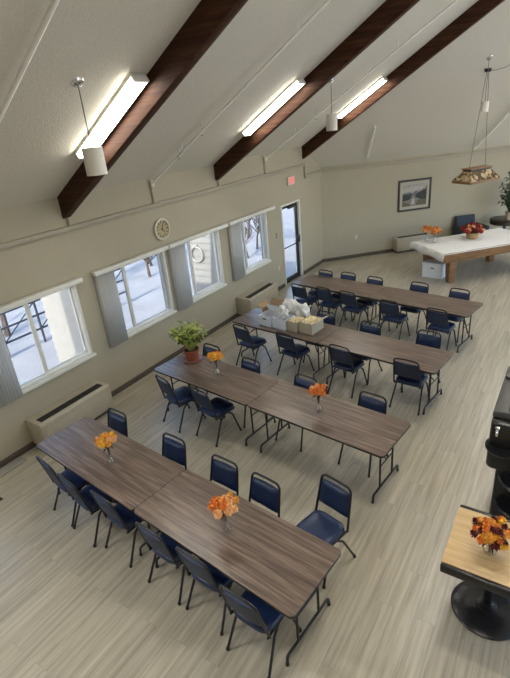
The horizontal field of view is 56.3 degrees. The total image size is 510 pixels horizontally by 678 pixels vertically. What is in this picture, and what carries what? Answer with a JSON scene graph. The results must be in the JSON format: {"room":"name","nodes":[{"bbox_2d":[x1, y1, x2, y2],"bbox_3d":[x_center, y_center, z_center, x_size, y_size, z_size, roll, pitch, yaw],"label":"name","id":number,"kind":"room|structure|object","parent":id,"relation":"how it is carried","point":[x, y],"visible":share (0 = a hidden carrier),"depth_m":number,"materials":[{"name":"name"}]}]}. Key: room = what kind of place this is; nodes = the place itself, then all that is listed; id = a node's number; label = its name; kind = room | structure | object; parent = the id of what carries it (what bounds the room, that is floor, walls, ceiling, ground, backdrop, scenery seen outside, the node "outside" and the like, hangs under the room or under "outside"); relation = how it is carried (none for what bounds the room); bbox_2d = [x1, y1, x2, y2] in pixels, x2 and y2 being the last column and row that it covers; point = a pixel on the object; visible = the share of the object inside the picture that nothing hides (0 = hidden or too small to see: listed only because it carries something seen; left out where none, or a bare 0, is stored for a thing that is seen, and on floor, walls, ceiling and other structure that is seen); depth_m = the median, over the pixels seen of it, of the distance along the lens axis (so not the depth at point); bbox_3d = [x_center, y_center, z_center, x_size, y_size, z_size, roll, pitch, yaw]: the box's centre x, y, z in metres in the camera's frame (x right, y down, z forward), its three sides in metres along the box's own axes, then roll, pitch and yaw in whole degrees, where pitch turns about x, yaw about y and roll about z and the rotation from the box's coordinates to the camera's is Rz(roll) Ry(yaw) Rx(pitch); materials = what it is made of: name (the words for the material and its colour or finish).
{"room":"event hall","nodes":[
{"label":"event hall","id":0,"kind":"room"},
{"bbox_2d":[41,288,83,362],"bbox_3d":[-3.203,-0.599,8.083,1.180,3.450,0.170,11,29,32],"label":"wall","id":1,"kind":"structure","parent":0,"point":[59,312],"depth_m":8.27,"materials":[{"name":"white"}]},
{"bbox_2d":[0,147,322,460],"bbox_3d":[-2.534,-0.654,7.819,0.200,3.590,16.383,11,29,32],"label":"wall","id":2,"kind":"structure","parent":0,"point":[31,267],"depth_m":8.24,"materials":[{"name":"paint"}]},
{"bbox_2d":[0,285,96,394],"bbox_3d":[-3.154,0.016,6.915,0.180,1.255,1.680,11,29,32],"label":"window","id":3,"kind":"structure","parent":2,"relation":"in","point":[49,374],"depth_m":7.25,"materials":[{"name":"white plastic"}]},
{"bbox_2d":[0,277,82,408],"bbox_3d":[-3.084,0.008,6.833,0.120,1.305,1.800,11,29,32],"label":"vertical blind","id":4,"kind":"object","parent":3,"relation":"attached to","point":[10,388],"visible":1,"depth_m":6.50,"materials":[{"name":"white plastic"}]},
{"bbox_2d":[26,380,113,443],"bbox_3d":[-2.814,1.161,7.380,0.368,0.484,1.270,11,29,32],"label":"wall heater","id":5,"kind":"object","parent":2,"relation":"attached to","point":[93,400],"visible":0.8,"depth_m":7.22,"materials":[{"name":"metal"}]},
{"bbox_2d":[37,383,102,421],"bbox_3d":[-2.800,0.956,7.260,0.130,0.005,1.130,11,29,32],"label":"grille","id":6,"kind":"object","parent":5,"relation":"attached to","point":[63,406],"depth_m":7.23,"materials":[{"name":"black"}]},
{"bbox_2d":[118,251,176,337],"bbox_3d":[-2.080,-0.773,8.393,0.180,1.255,1.660,11,29,32],"label":"window","id":7,"kind":"structure","parent":2,"relation":"in","point":[136,328],"depth_m":8.76,"materials":[{"name":"white plastic"}]},
{"bbox_2d":[91,245,168,346],"bbox_3d":[-2.013,-0.779,8.307,0.120,1.305,1.690,11,29,32],"label":"vertical blind","id":8,"kind":"object","parent":7,"relation":"attached to","point":[104,279],"visible":1,"depth_m":7.81,"materials":[{"name":"white plastic"}]},
{"bbox_2d":[0,164,304,249],"bbox_3d":[-2.784,-1.578,6.899,0.050,0.065,15.080,11,29,32],"label":"trim","id":9,"kind":"structure","parent":2,"relation":"attached to","point":[138,209],"depth_m":7.81,"materials":[{"name":"paint"}]},
{"bbox_2d":[153,218,169,239],"bbox_3d":[-1.672,-1.972,8.560,0.047,0.400,0.400,11,29,32],"label":"wall clock","id":10,"kind":"object","parent":2,"relation":"attached to","point":[161,228],"visible":1,"depth_m":8.55,"materials":[{"name":"beige"}]},
{"bbox_2d":[0,259,323,467],"bbox_3d":[-2.267,0.809,8.484,0.015,0.100,16.100,11,29,32],"label":"baseboard","id":11,"kind":"structure","parent":2,"relation":"attached to","point":[32,444],"depth_m":8.83,"materials":[{"name":"plastic"}]},
{"bbox_2d":[177,231,226,310],"bbox_3d":[-1.174,-1.439,9.641,0.180,1.255,1.620,11,29,32],"label":"window","id":12,"kind":"structure","parent":2,"relation":"in","point":[197,296],"depth_m":10.03,"materials":[{"name":"white plastic"}]},
{"bbox_2d":[167,223,227,310],"bbox_3d":[-1.048,-1.489,9.637,0.120,1.305,1.830,11,29,32],"label":"vertical blind","id":13,"kind":"object","parent":12,"relation":"attached to","point":[177,256],"visible":0.97,"depth_m":9.10,"materials":[{"name":"white plastic"}]},
{"bbox_2d":[233,212,271,280],"bbox_3d":[-0.149,-2.192,11.052,0.180,1.255,1.620,11,29,32],"label":"window","id":14,"kind":"structure","parent":2,"relation":"in","point":[266,259],"depth_m":11.45,"materials":[{"name":"white plastic"}]},
{"bbox_2d":[227,206,274,280],"bbox_3d":[-0.009,-2.252,11.067,0.120,1.305,1.880,11,29,32],"label":"vertical blind","id":15,"kind":"object","parent":14,"relation":"attached to","point":[234,226],"visible":0.94,"depth_m":10.50,"materials":[{"name":"white plastic"}]},
{"bbox_2d":[236,282,278,316],"bbox_3d":[0.074,-0.937,11.305,0.428,0.484,1.200,11,29,32],"label":"wall heater","id":16,"kind":"object","parent":2,"relation":"attached to","point":[249,300],"visible":0.86,"depth_m":11.01,"materials":[{"name":"metal"}]},
{"bbox_2d":[245,283,272,297],"bbox_3d":[0.112,-1.138,11.169,0.130,0.005,1.060,11,29,32],"label":"grille","id":17,"kind":"object","parent":16,"relation":"attached to","point":[263,288],"depth_m":11.15,"materials":[{"name":"black"}]},
{"bbox_2d":[280,199,302,285],"bbox_3d":[0.937,-2.570,12.721,0.212,2.100,0.990,11,29,32],"label":"door","id":18,"kind":"structure","parent":2,"relation":"in","point":[295,205],"depth_m":12.89,"materials":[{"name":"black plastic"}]},
{"bbox_2d":[190,234,216,291],"bbox_3d":[-1.114,-2.034,10.741,0.920,3.450,0.170,11,29,32],"label":"wall","id":19,"kind":"structure","parent":0,"point":[204,271],"depth_m":10.85,"materials":[{"name":"white"}]},
{"bbox_2d":[0,0,477,208],"bbox_3d":[-0.332,-3.318,4.034,7.000,4.441,15.250,11,29,32],"label":"ceiling","id":20,"kind":"structure","parent":0,"point":[42,127],"depth_m":5.80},
{"bbox_2d":[0,0,59,121],"bbox_3d":[-1.107,-2.557,3.085,6.486,4.016,0.065,11,29,32],"label":"pipe","id":21,"kind":"object","parent":20,"relation":"hanging from","point":[52,7],"visible":1,"depth_m":3.73,"materials":[{"name":"paint"}]},
{"bbox_2d":[71,77,107,175],"bbox_3d":[-1.670,-2.101,4.747,0.210,0.888,0.210,11,29,32],"label":"pendant lamp","id":22,"kind":"object","parent":20,"relation":"hanging from","point":[93,157],"visible":1,"depth_m":4.79,"materials":[{"name":"metal"}]},
{"bbox_2d":[74,72,148,159],"bbox_3d":[-1.667,-2.516,5.453,1.232,0.810,0.218,11,29,32],"label":"ceiling light","id":23,"kind":"object","parent":20,"relation":"hanging from","point":[134,83],"visible":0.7,"depth_m":5.30,"materials":[{"name":"white plastic"}]},
{"bbox_2d":[57,0,247,218],"bbox_3d":[-0.100,-3.247,4.234,6.798,4.472,0.140,11,29,32],"label":"roof beam","id":24,"kind":"structure","parent":20,"relation":"attached to","point":[209,19],"depth_m":5.06,"materials":[{"name":"brown wood"}]},
{"bbox_2d":[150,0,330,185],"bbox_3d":[0.792,-3.952,5.700,6.487,4.016,0.066,10,29,30],"label":"pipe","id":25,"kind":"object","parent":20,"relation":"hanging from","point":[326,2],"visible":1,"depth_m":6.58,"materials":[{"name":"metal"}]},
{"bbox_2d":[241,78,305,136],"bbox_3d":[0.292,-3.959,8.187,1.232,0.810,0.218,11,29,32],"label":"ceiling light","id":26,"kind":"object","parent":20,"relation":"hanging from","point":[297,83],"visible":1,"depth_m":8.09,"materials":[{"name":"white plastic"}]},
{"bbox_2d":[213,0,419,180],"bbox_3d":[1.880,-4.702,6.960,6.798,4.472,0.140,11,29,32],"label":"roof beam","id":27,"kind":"structure","parent":20,"relation":"attached to","point":[389,12],"depth_m":7.64,"materials":[{"name":"brown wood"}]},
{"bbox_2d":[326,78,336,130],"bbox_3d":[1.422,-4.361,8.874,0.210,0.886,0.210,11,29,32],"label":"pendant lamp","id":28,"kind":"object","parent":20,"relation":"hanging from","point":[331,119],"visible":0.98,"depth_m":8.92,"materials":[{"name":"ceramic"}]},
{"bbox_2d":[264,0,457,160],"bbox_3d":[2.917,-5.514,8.626,6.513,4.016,0.075,8,28,27],"label":"pipe","id":29,"kind":"object","parent":20,"relation":"hanging from","point":[454,1],"visible":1,"depth_m":9.25,"materials":[{"name":"paint"}]},
{"bbox_2d":[337,76,387,118],"bbox_3d":[2.425,-5.505,10.901,1.172,0.773,0.218,11,29,32],"label":"ceiling light","id":30,"kind":"object","parent":20,"relation":"hanging from","point":[383,79],"visible":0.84,"depth_m":10.81,"materials":[{"name":"white plastic"}]},
{"bbox_2d":[0,251,509,677],"bbox_3d":[3.611,0.307,8.578,10.000,0.120,23.380,11,29,32],"label":"floor","id":31,"kind":"structure","parent":0,"point":[70,607],"depth_m":5.22,"materials":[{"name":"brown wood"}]},
{"bbox_2d":[0,456,26,477],"bbox_3d":[-3.437,1.793,6.696,0.170,0.024,0.420,11,29,32],"label":"floor panel","id":32,"kind":"object","parent":31,"relation":"on","point":[7,468],"visible":1,"depth_m":6.70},
{"bbox_2d":[36,456,88,526],"bbox_3d":[-2.181,1.663,5.691,0.470,0.874,0.522,16,32,39],"label":"chair","id":33,"kind":"object","parent":31,"relation":"on","point":[79,483],"visible":0.6,"depth_m":5.57,"materials":[{"name":"blue leather"}]},
{"bbox_2d":[56,473,117,547],"bbox_3d":[-1.821,1.769,5.386,0.470,0.874,0.522,16,32,38],"label":"chair","id":34,"kind":"object","parent":31,"relation":"on","point":[83,497],"visible":0.73,"depth_m":5.25,"materials":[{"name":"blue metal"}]},
{"bbox_2d":[36,417,184,555],"bbox_3d":[-1.692,1.692,5.684,1.928,0.740,0.751,15,31,37],"label":"folding table","id":35,"kind":"object","parent":31,"relation":"on","point":[138,472],"visible":0.77,"depth_m":5.39,"materials":[{"name":"brown wood"}]},
{"bbox_2d":[94,431,116,464],"bbox_3d":[-1.638,1.219,5.311,0.266,0.418,0.251,-17,27,-23],"label":"flower vase","id":36,"kind":"object","parent":35,"relation":"on","point":[101,441],"visible":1,"depth_m":5.23,"materials":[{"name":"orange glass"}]},
{"bbox_2d":[90,490,143,567],"bbox_3d":[-1.359,1.856,5.098,0.470,0.874,0.522,14,31,37],"label":"chair","id":37,"kind":"object","parent":31,"relation":"on","point":[120,516],"visible":0.69,"depth_m":4.95,"materials":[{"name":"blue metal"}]},
{"bbox_2d":[107,407,127,436],"bbox_3d":[-1.902,1.409,6.183,0.470,0.874,0.522,13,31,35],"label":"chair","id":38,"kind":"object","parent":31,"relation":"on","point":[116,422],"visible":0.34,"depth_m":6.19,"materials":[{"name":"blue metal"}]},
{"bbox_2d":[135,521,191,605],"bbox_3d":[-0.786,2.005,4.654,0.470,0.874,0.522,14,31,36],"label":"chair","id":39,"kind":"object","parent":31,"relation":"on","point":[162,545],"visible":0.58,"depth_m":4.48,"materials":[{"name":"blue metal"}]},
{"bbox_2d":[162,432,186,469],"bbox_3d":[-1.055,1.614,5.556,0.470,0.874,0.522,13,31,35],"label":"chair","id":40,"kind":"object","parent":31,"relation":"on","point":[173,450],"visible":0.41,"depth_m":5.57,"materials":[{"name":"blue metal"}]},
{"bbox_2d":[155,374,205,432],"bbox_3d":[-1.132,0.860,7.206,0.522,0.874,0.470,-25,31,-36],"label":"chair","id":41,"kind":"object","parent":31,"relation":"on","point":[182,395],"visible":0.89,"depth_m":7.08,"materials":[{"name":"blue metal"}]},
{"bbox_2d":[175,546,233,635],"bbox_3d":[-0.361,2.103,4.351,0.470,0.874,0.522,14,31,36],"label":"chair","id":42,"kind":"object","parent":31,"relation":"on","point":[201,571],"visible":0.65,"depth_m":4.17,"materials":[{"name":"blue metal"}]},
{"bbox_2d":[190,386,241,446],"bbox_3d":[-0.571,0.984,6.816,0.470,0.874,0.522,18,34,41],"label":"chair","id":43,"kind":"object","parent":31,"relation":"on","point":[219,407],"visible":1,"depth_m":6.69,"materials":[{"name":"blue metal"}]},
{"bbox_2d":[154,353,278,445],"bbox_3d":[-0.582,0.863,7.242,1.928,0.740,0.751,15,32,37],"label":"folding table","id":44,"kind":"object","parent":31,"relation":"on","point":[233,383],"visible":0.76,"depth_m":6.95,"materials":[{"name":"laminate"}]},
{"bbox_2d":[166,319,207,362],"bbox_3d":[-1.057,0.021,7.479,0.621,0.669,0.551,-13,26,-16],"label":"potted plant","id":45,"kind":"object","parent":44,"relation":"on","point":[188,337],"visible":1,"depth_m":7.37,"materials":[{"name":"green plant"}]},
{"bbox_2d":[207,350,222,367],"bbox_3d":[-0.566,0.350,6.984,0.240,0.401,0.269,2,26,16],"label":"flower vase","id":46,"kind":"object","parent":44,"relation":"on","point":[214,356],"visible":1,"depth_m":6.88,"materials":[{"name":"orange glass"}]},
{"bbox_2d":[210,454,238,495],"bbox_3d":[-0.438,1.761,5.106,0.470,0.874,0.522,14,31,36],"label":"chair","id":47,"kind":"object","parent":31,"relation":"on","point":[223,473],"visible":0.43,"depth_m":5.11,"materials":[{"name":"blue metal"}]},
{"bbox_2d":[134,470,340,666],"bbox_3d":[-0.200,2.080,4.526,1.928,0.740,0.751,15,31,37],"label":"folding table","id":48,"kind":"object","parent":31,"relation":"on","point":[280,563],"visible":0.99,"depth_m":4.21,"materials":[{"name":"laminate"}]},
{"bbox_2d":[207,491,239,528],"bbox_3d":[-0.272,1.576,4.271,0.291,0.397,0.281,-5,25,1],"label":"flower vase","id":49,"kind":"object","parent":48,"relation":"on","point":[222,506],"visible":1,"depth_m":4.20,"materials":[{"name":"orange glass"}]},
{"bbox_2d":[224,357,260,427],"bbox_3d":[-0.189,0.780,7.178,0.470,0.874,0.522,17,33,40],"label":"chair","id":50,"kind":"object","parent":31,"relation":"on","point":[246,365],"visible":0.34,"depth_m":7.15,"materials":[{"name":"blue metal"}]},
{"bbox_2d":[233,324,271,365],"bbox_3d":[-0.063,0.058,8.713,0.470,0.874,0.522,17,33,40],"label":"chair","id":51,"kind":"object","parent":31,"relation":"on","point":[253,342],"visible":0.97,"depth_m":8.58,"materials":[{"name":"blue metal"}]},
{"bbox_2d":[218,585,301,677],"bbox_3d":[0.042,2.236,3.975,0.470,0.874,0.522,13,31,35],"label":"chair","id":52,"kind":"object","parent":31,"relation":"on","point":[255,613],"visible":0.76,"depth_m":3.83,"materials":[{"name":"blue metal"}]},
{"bbox_2d":[248,472,280,516],"bbox_3d":[-0.015,1.866,4.789,0.470,0.874,0.522,16,32,38],"label":"chair","id":53,"kind":"object","parent":31,"relation":"on","point":[262,492],"visible":0.38,"depth_m":4.79,"materials":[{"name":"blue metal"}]},
{"bbox_2d":[232,308,339,377],"bbox_3d":[0.557,0.060,8.737,1.928,0.740,0.751,16,32,38],"label":"folding table","id":54,"kind":"object","parent":31,"relation":"on","point":[250,319],"visible":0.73,"depth_m":8.32,"materials":[{"name":"wood"}]},
{"bbox_2d":[258,304,277,326],"bbox_3d":[0.263,-0.439,8.604,0.285,0.326,0.302,16,33,39],"label":"cardboard box","id":55,"kind":"object","parent":54,"relation":"on","point":[265,318],"visible":0.81,"depth_m":8.61,"materials":[{"name":"white"}]},
{"bbox_2d":[258,298,283,312],"bbox_3d":[0.329,-0.590,8.990,0.464,0.265,0.305,16,33,39],"label":"cardboard box","id":56,"kind":"object","parent":54,"relation":"on","point":[276,302],"visible":0.3,"depth_m":9.03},
{"bbox_2d":[272,314,294,330],"bbox_3d":[0.511,-0.313,8.446,0.285,0.185,0.300,17,33,40],"label":"cardboard box","id":57,"kind":"object","parent":54,"relation":"on","point":[277,323],"visible":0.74,"depth_m":8.35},
{"bbox_2d":[276,305,288,319],"bbox_3d":[0.480,-0.464,8.431,0.268,0.276,0.221,11,29,32],"label":"plastic bag","id":58,"kind":"object","parent":57,"relation":"in","point":[281,312],"visible":0.98,"depth_m":8.38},
{"bbox_2d":[282,299,298,314],"bbox_3d":[0.652,-0.569,8.734,0.267,0.382,0.382,-17,27,-24],"label":"plastic bag","id":59,"kind":"object","parent":54,"relation":"on","point":[289,304],"visible":0.51,"depth_m":8.62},
{"bbox_2d":[295,303,309,317],"bbox_3d":[0.854,-0.493,8.600,0.274,0.321,0.237,11,29,32],"label":"plastic bag","id":60,"kind":"object","parent":54,"relation":"on","point":[302,310],"visible":0.81,"depth_m":8.53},
{"bbox_2d":[299,315,328,334],"bbox_3d":[1.009,-0.260,8.130,0.389,0.264,0.360,15,32,37],"label":"cardboard box","id":61,"kind":"object","parent":54,"relation":"on","point":[304,328],"visible":0.87,"depth_m":8.07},
{"bbox_2d":[275,331,314,376],"bbox_3d":[0.680,0.204,8.238,0.470,0.874,0.522,18,34,41],"label":"chair","id":62,"kind":"object","parent":31,"relation":"on","point":[291,349],"visible":0.97,"depth_m":8.10,"materials":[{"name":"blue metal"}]},
{"bbox_2d":[275,373,316,451],"bbox_3d":[0.582,0.987,6.565,0.470,0.874,0.522,16,32,38],"label":"chair","id":63,"kind":"object","parent":31,"relation":"on","point":[300,382],"visible":0.3,"depth_m":6.58,"materials":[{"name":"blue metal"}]},
{"bbox_2d":[291,283,320,313],"bbox_3d":[1.114,-0.861,10.451,0.470,0.874,0.522,17,33,40],"label":"chair","id":64,"kind":"object","parent":31,"relation":"on","point":[299,292],"visible":0.76,"depth_m":10.28,"materials":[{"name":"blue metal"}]},
{"bbox_2d":[303,310,335,367],"bbox_3d":[1.172,-0.013,8.604,0.470,0.874,0.522,14,31,37],"label":"chair","id":65,"kind":"object","parent":31,"relation":"on","point":[329,319],"visible":0.38,"depth_m":8.56,"materials":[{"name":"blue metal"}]},
{"bbox_2d":[296,474,355,588],"bbox_3d":[0.653,1.851,4.679,0.522,0.874,0.470,-25,31,-36],"label":"chair","id":66,"kind":"object","parent":31,"relation":"on","point":[318,523],"visible":0.79,"depth_m":4.66,"materials":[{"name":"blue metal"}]},
{"bbox_2d":[248,381,410,503],"bbox_3d":[0.897,1.258,6.070,1.928,0.740,0.751,15,32,37],"label":"folding table","id":67,"kind":"object","parent":31,"relation":"on","point":[374,433],"visible":1,"depth_m":5.79,"materials":[{"name":"laminate"}]},
{"bbox_2d":[307,382,329,410],"bbox_3d":[0.788,0.721,5.885,0.274,0.405,0.260,-20,28,-29],"label":"flower vase","id":68,"kind":"object","parent":67,"relation":"on","point":[317,390],"visible":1,"depth_m":5.79,"materials":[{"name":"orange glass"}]},
{"bbox_2d":[316,286,346,320],"bbox_3d":[1.606,-0.762,10.132,0.470,0.874,0.522,18,34,41],"label":"chair","id":69,"kind":"object","parent":31,"relation":"on","point":[328,301],"visible":0.84,"depth_m":9.97,"materials":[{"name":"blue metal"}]},
{"bbox_2d":[293,274,385,323],"bbox_3d":[1.817,-0.837,10.409,1.928,0.740,0.751,17,33,40],"label":"folding table","id":70,"kind":"object","parent":31,"relation":"on","point":[360,289],"visible":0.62,"depth_m":10.14,"materials":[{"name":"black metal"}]},
{"bbox_2d":[328,271,355,317],"bbox_3d":[1.943,-0.996,10.565,0.470,0.874,0.522,17,33,40],"label":"chair","id":71,"kind":"object","parent":31,"relation":"on","point":[347,277],"visible":0.39,"depth_m":10.51,"materials":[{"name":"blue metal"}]},
{"bbox_2d":[328,344,367,397],"bbox_3d":[1.488,0.402,7.637,0.470,0.874,0.522,16,33,39],"label":"chair","id":72,"kind":"object","parent":31,"relation":"on","point":[344,360],"visible":0.98,"depth_m":7.49,"materials":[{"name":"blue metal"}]},
{"bbox_2d":[339,290,369,330],"bbox_3d":[2.035,-0.641,9.777,0.470,0.874,0.522,19,34,42],"label":"chair","id":73,"kind":"object","parent":31,"relation":"on","point":[350,301],"visible":0.92,"depth_m":9.63,"materials":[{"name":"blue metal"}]},
{"bbox_2d":[338,391,388,476],"bbox_3d":[1.365,1.170,6.000,0.470,0.874,0.522,16,32,38],"label":"chair","id":74,"kind":"object","parent":31,"relation":"on","point":[367,402],"visible":0.38,"depth_m":6.00,"materials":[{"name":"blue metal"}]},
{"bbox_2d":[345,320,382,382],"bbox_3d":[1.827,0.195,8.012,0.470,0.874,0.522,16,32,38],"label":"chair","id":75,"kind":"object","parent":31,"relation":"on","point":[371,329],"visible":0.39,"depth_m":7.97,"materials":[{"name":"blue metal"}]},
{"bbox_2d":[353,276,383,324],"bbox_3d":[2.419,-0.841,10.129,0.470,0.874,0.522,19,34,42],"label":"chair","id":76,"kind":"object","parent":31,"relation":"on","point":[371,281],"visible":0.52,"depth_m":10.04,"materials":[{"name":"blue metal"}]},
{"bbox_2d":[318,327,453,414],"bbox_3d":[2.015,0.467,7.543,1.928,0.740,0.751,16,32,38],"label":"folding table","id":77,"kind":"object","parent":31,"relation":"on","point":[431,360],"visible":0.84,"depth_m":7.29,"materials":[{"name":"wood"}]},
{"bbox_2d":[379,299,409,339],"bbox_3d":[2.674,-0.416,9.153,0.470,0.874,0.522,16,33,39],"label":"chair","id":78,"kind":"object","parent":31,"relation":"on","point":[391,311],"visible":0.94,"depth_m":8.98,"materials":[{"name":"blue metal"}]},
{"bbox_2d":[389,357,430,415],"bbox_3d":[2.314,0.583,7.069,0.470,0.874,0.522,13,31,35],"label":"chair","id":79,"kind":"object","parent":31,"relation":"on","point":[408,374],"visible":0.98,"depth_m":6.89,"materials":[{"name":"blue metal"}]},
{"bbox_2d":[396,281,428,332],"bbox_3d":[3.178,-0.656,9.567,0.470,0.874,0.522,17,33,40],"label":"chair","id":80,"kind":"object","parent":31,"relation":"on","point":[418,288],"visible":0.57,"depth_m":9.50,"materials":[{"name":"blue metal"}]},
{"bbox_2d":[369,287,482,352],"bbox_3d":[3.224,-0.401,9.165,1.928,0.740,0.751,17,33,40],"label":"folding table","id":81,"kind":"object","parent":31,"relation":"on","point":[456,307],"visible":0.8,"depth_m":8.89,"materials":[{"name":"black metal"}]},
{"bbox_2d":[415,329,441,396],"bbox_3d":[2.627,0.358,7.489,0.470,0.874,0.522,14,31,37],"label":"chair","id":82,"kind":"object","parent":31,"relation":"on","point":[421,339],"visible":0.28,"depth_m":7.50,"materials":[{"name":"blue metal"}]},
{"bbox_2d":[422,259,444,278],"bbox_3d":[4.662,-1.820,12.347,0.530,0.390,0.390,16,32,38],"label":"storage box","id":83,"kind":"object","parent":31,"relation":"on","point":[431,268],"visible":0.8,"depth_m":12.21,"materials":[{"name":"white"}]},
{"bbox_2d":[426,307,456,350],"bbox_3d":[3.354,-0.227,8.598,0.470,0.874,0.522,16,33,39],"label":"chair","id":84,"kind":"object","parent":31,"relation":"on","point":[439,322],"visible":0.95,"depth_m":8.42,"materials":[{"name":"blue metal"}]},
{"bbox_2d":[435,288,469,342],"bbox_3d":[3.758,-0.471,9.042,0.470,0.874,0.522,17,33,40],"label":"chair","id":85,"kind":"object","parent":31,"relation":"on","point":[454,294],"visible":0.38,"depth_m":8.97,"materials":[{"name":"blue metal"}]},
{"bbox_2d":[413,233,509,282],"bbox_3d":[5.627,-2.156,12.355,2.680,0.820,1.480,-11,25,-11],"label":"table","id":86,"kind":"object","parent":31,"relation":"on","point":[450,261],"visible":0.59,"depth_m":11.62,"materials":[{"name":"brown wood"}]},
{"bbox_2d":[409,228,509,261],"bbox_3d":[5.596,-2.442,12.222,2.749,0.207,1.513,-11,25,-11],"label":"tablecloth","id":87,"kind":"object","parent":86,"relation":"on","point":[440,246],"visible":0.91,"depth_m":12.04,"materials":[{"name":"white fabric"}]},
{"bbox_2d":[460,222,484,239],"bbox_3d":[5.590,-2.802,12.233,0.578,0.437,0.592,-2,25,9],"label":"flower basket","id":88,"kind":"object","parent":87,"relation":"on","point":[472,230],"visible":1,"depth_m":12.13,"materials":[{"name":"wicker"}]},
{"bbox_2d":[452,214,489,234],"bbox_3d":[6.590,-3.320,14.627,0.820,0.855,0.735,-10,25,-9],"label":"armchair","id":89,"kind":"object","parent":31,"relation":"on","point":[462,220],"visible":0.28,"depth_m":14.69,"materials":[{"name":"fabric"}]},
{"bbox_2d":[440,504,509,640],"bbox_3d":[2.019,2.060,4.080,0.710,0.753,0.760,11,29,32],"label":"cafe table","id":90,"kind":"object","parent":31,"relation":"on","point":[481,602],"visible":0.98,"depth_m":4.03,"materials":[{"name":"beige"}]},
{"bbox_2d":[470,515,509,554],"bbox_3d":[1.899,1.594,3.846,0.313,0.326,0.332,11,29,32],"label":"flower bouquet","id":91,"kind":"object","parent":90,"relation":"on","point":[495,532],"visible":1,"depth_m":3.76,"materials":[{"name":"orange plant"}]},
{"bbox_2d":[485,366,509,519],"bbox_3d":[2.899,1.146,5.023,0.765,1.460,1.375,11,29,32],"label":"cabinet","id":92,"kind":"object","parent":31,"relation":"on","point":[497,445],"visible":0.98,"depth_m":4.73,"materials":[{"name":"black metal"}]},
{"bbox_2d":[485,438,509,458],"bbox_3d":[2.427,1.065,4.659,0.330,0.035,0.330,11,29,32],"label":"drip tray","id":93,"kind":"object","parent":92,"relation":"on","point":[498,450],"depth_m":4.62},
{"bbox_2d":[494,498,509,518],"bbox_3d":[2.694,1.697,4.857,0.470,0.040,0.470,11,29,32],"label":"tray","id":94,"kind":"object","parent":92,"relation":"on","point":[502,504],"depth_m":4.85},
{"bbox_2d":[498,474,509,491],"bbox_3d":[2.665,1.407,4.723,0.470,0.040,0.470,11,29,32],"label":"tray","id":95,"kind":"object","parent":92,"relation":"on","point":[504,479],"depth_m":4.73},
{"bbox_2d":[489,215,509,228],"bbox_3d":[7.571,-3.301,14.506,0.860,0.745,0.860,11,29,32],"label":"round table","id":96,"kind":"object","parent":31,"relation":"on","point":[496,220],"visible":0.59,"depth_m":14.23,"materials":[{"name":"brown wood"}]},
{"bbox_2d":[498,171,509,219],"bbox_3d":[7.516,-4.189,13.821,0.906,1.441,1.022,11,29,32],"label":"plant","id":97,"kind":"object","parent":96,"relation":"on","point":[506,198],"visible":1,"depth_m":13.88,"materials":[{"name":"green plant"}]},
{"bbox_2d":[310,0,509,167],"bbox_3d":[5.997,-7.642,12.848,7.000,5.115,8.100,11,29,32],"label":"ceiling","id":98,"kind":"structure","parent":0,"point":[435,109],"depth_m":11.98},
{"bbox_2d":[302,0,504,158],"bbox_3d":[3.914,-6.197,9.760,6.798,4.472,0.140,11,29,32],"label":"roof beam","id":99,"kind":"structure","parent":98,"relation":"attached to","point":[480,9],"depth_m":10.18,"materials":[{"name":"brown wood"}]},
{"bbox_2d":[452,65,508,184],"bbox_3d":[5.683,-5.330,11.090,1.264,3.207,1.293,-16,27,-21],"label":"lamp","id":100,"kind":"object","parent":98,"relation":"hanging from","point":[482,173],"visible":0.98,"depth_m":11.74,"materials":[{"name":"brown glass"}]},
{"bbox_2d":[320,145,509,258],"bbox_3d":[6.670,-4.418,14.769,9.900,2.946,0.200,-10,25,-9],"label":"wall","id":101,"kind":"structure","parent":0,"point":[363,203],"depth_m":14.28,"materials":[{"name":"paint"}]},
{"bbox_2d":[324,249,393,261],"bbox_3d":[6.735,-3.184,15.204,9.552,0.100,0.015,-10,25,-9],"label":"baseboard","id":102,"kind":"structure","parent":101,"relation":"attached to","point":[386,250],"depth_m":14.63,"materials":[{"name":"plastic"}]},
{"bbox_2d":[393,232,430,252],"bbox_3d":[4.839,-2.964,14.692,1.120,0.469,0.308,-10,25,-9],"label":"wall heater","id":103,"kind":"object","parent":101,"relation":"attached to","point":[401,244],"visible":0.76,"depth_m":14.53,"materials":[{"name":"metal"}]},
{"bbox_2d":[397,233,424,237],"bbox_3d":[4.821,-3.165,14.588,0.980,0.005,0.130,-10,25,-9],"label":"grille","id":104,"kind":"object","parent":103,"relation":"attached to","point":[420,235],"depth_m":14.53,"materials":[{"name":"black"}]},
{"bbox_2d":[397,177,431,211],"bbox_3d":[4.767,-4.307,14.238,1.060,0.910,0.035,-10,25,-9],"label":"framed picture","id":105,"kind":"object","parent":101,"relation":"attached to","point":[413,194],"visible":1,"depth_m":14.23,"materials":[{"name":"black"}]},
{"bbox_2d":[402,182,426,206],"bbox_3d":[4.767,-4.307,14.238,0.780,0.630,0.001,-10,25,-9],"label":"print","id":106,"kind":"object","parent":105,"relation":"attached to","point":[414,194],"depth_m":14.24,"materials":[{"name":"paper"}]},
{"bbox_2d":[322,147,509,172],"bbox_3d":[6.493,-5.499,14.108,9.486,0.095,0.060,-10,25,-9],"label":"trim","id":107,"kind":"structure","parent":101,"relation":"attached to","point":[508,148],"depth_m":13.78,"materials":[{"name":"paint"}]},
{"label":"outside","id":108,"kind":"structure","parent":0,"visible":0},
{"bbox_2d":[0,208,295,383],"bbox_3d":[-19.657,-8.159,32.416,63.000,0.270,110.000,11,29,32],"label":"outdoor snow view","id":109,"kind":"structure","parent":108,"point":[146,293],"depth_m":13.20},
{"bbox_2d":[0,268,124,356],"bbox_3d":[-5.183,-0.220,10.592,0.052,1.021,6.360,11,29,32],"label":"metal railing","id":110,"kind":"object","parent":109,"relation":"on","point":[37,314],"visible":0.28,"depth_m":10.70,"materials":[{"name":"grey"}]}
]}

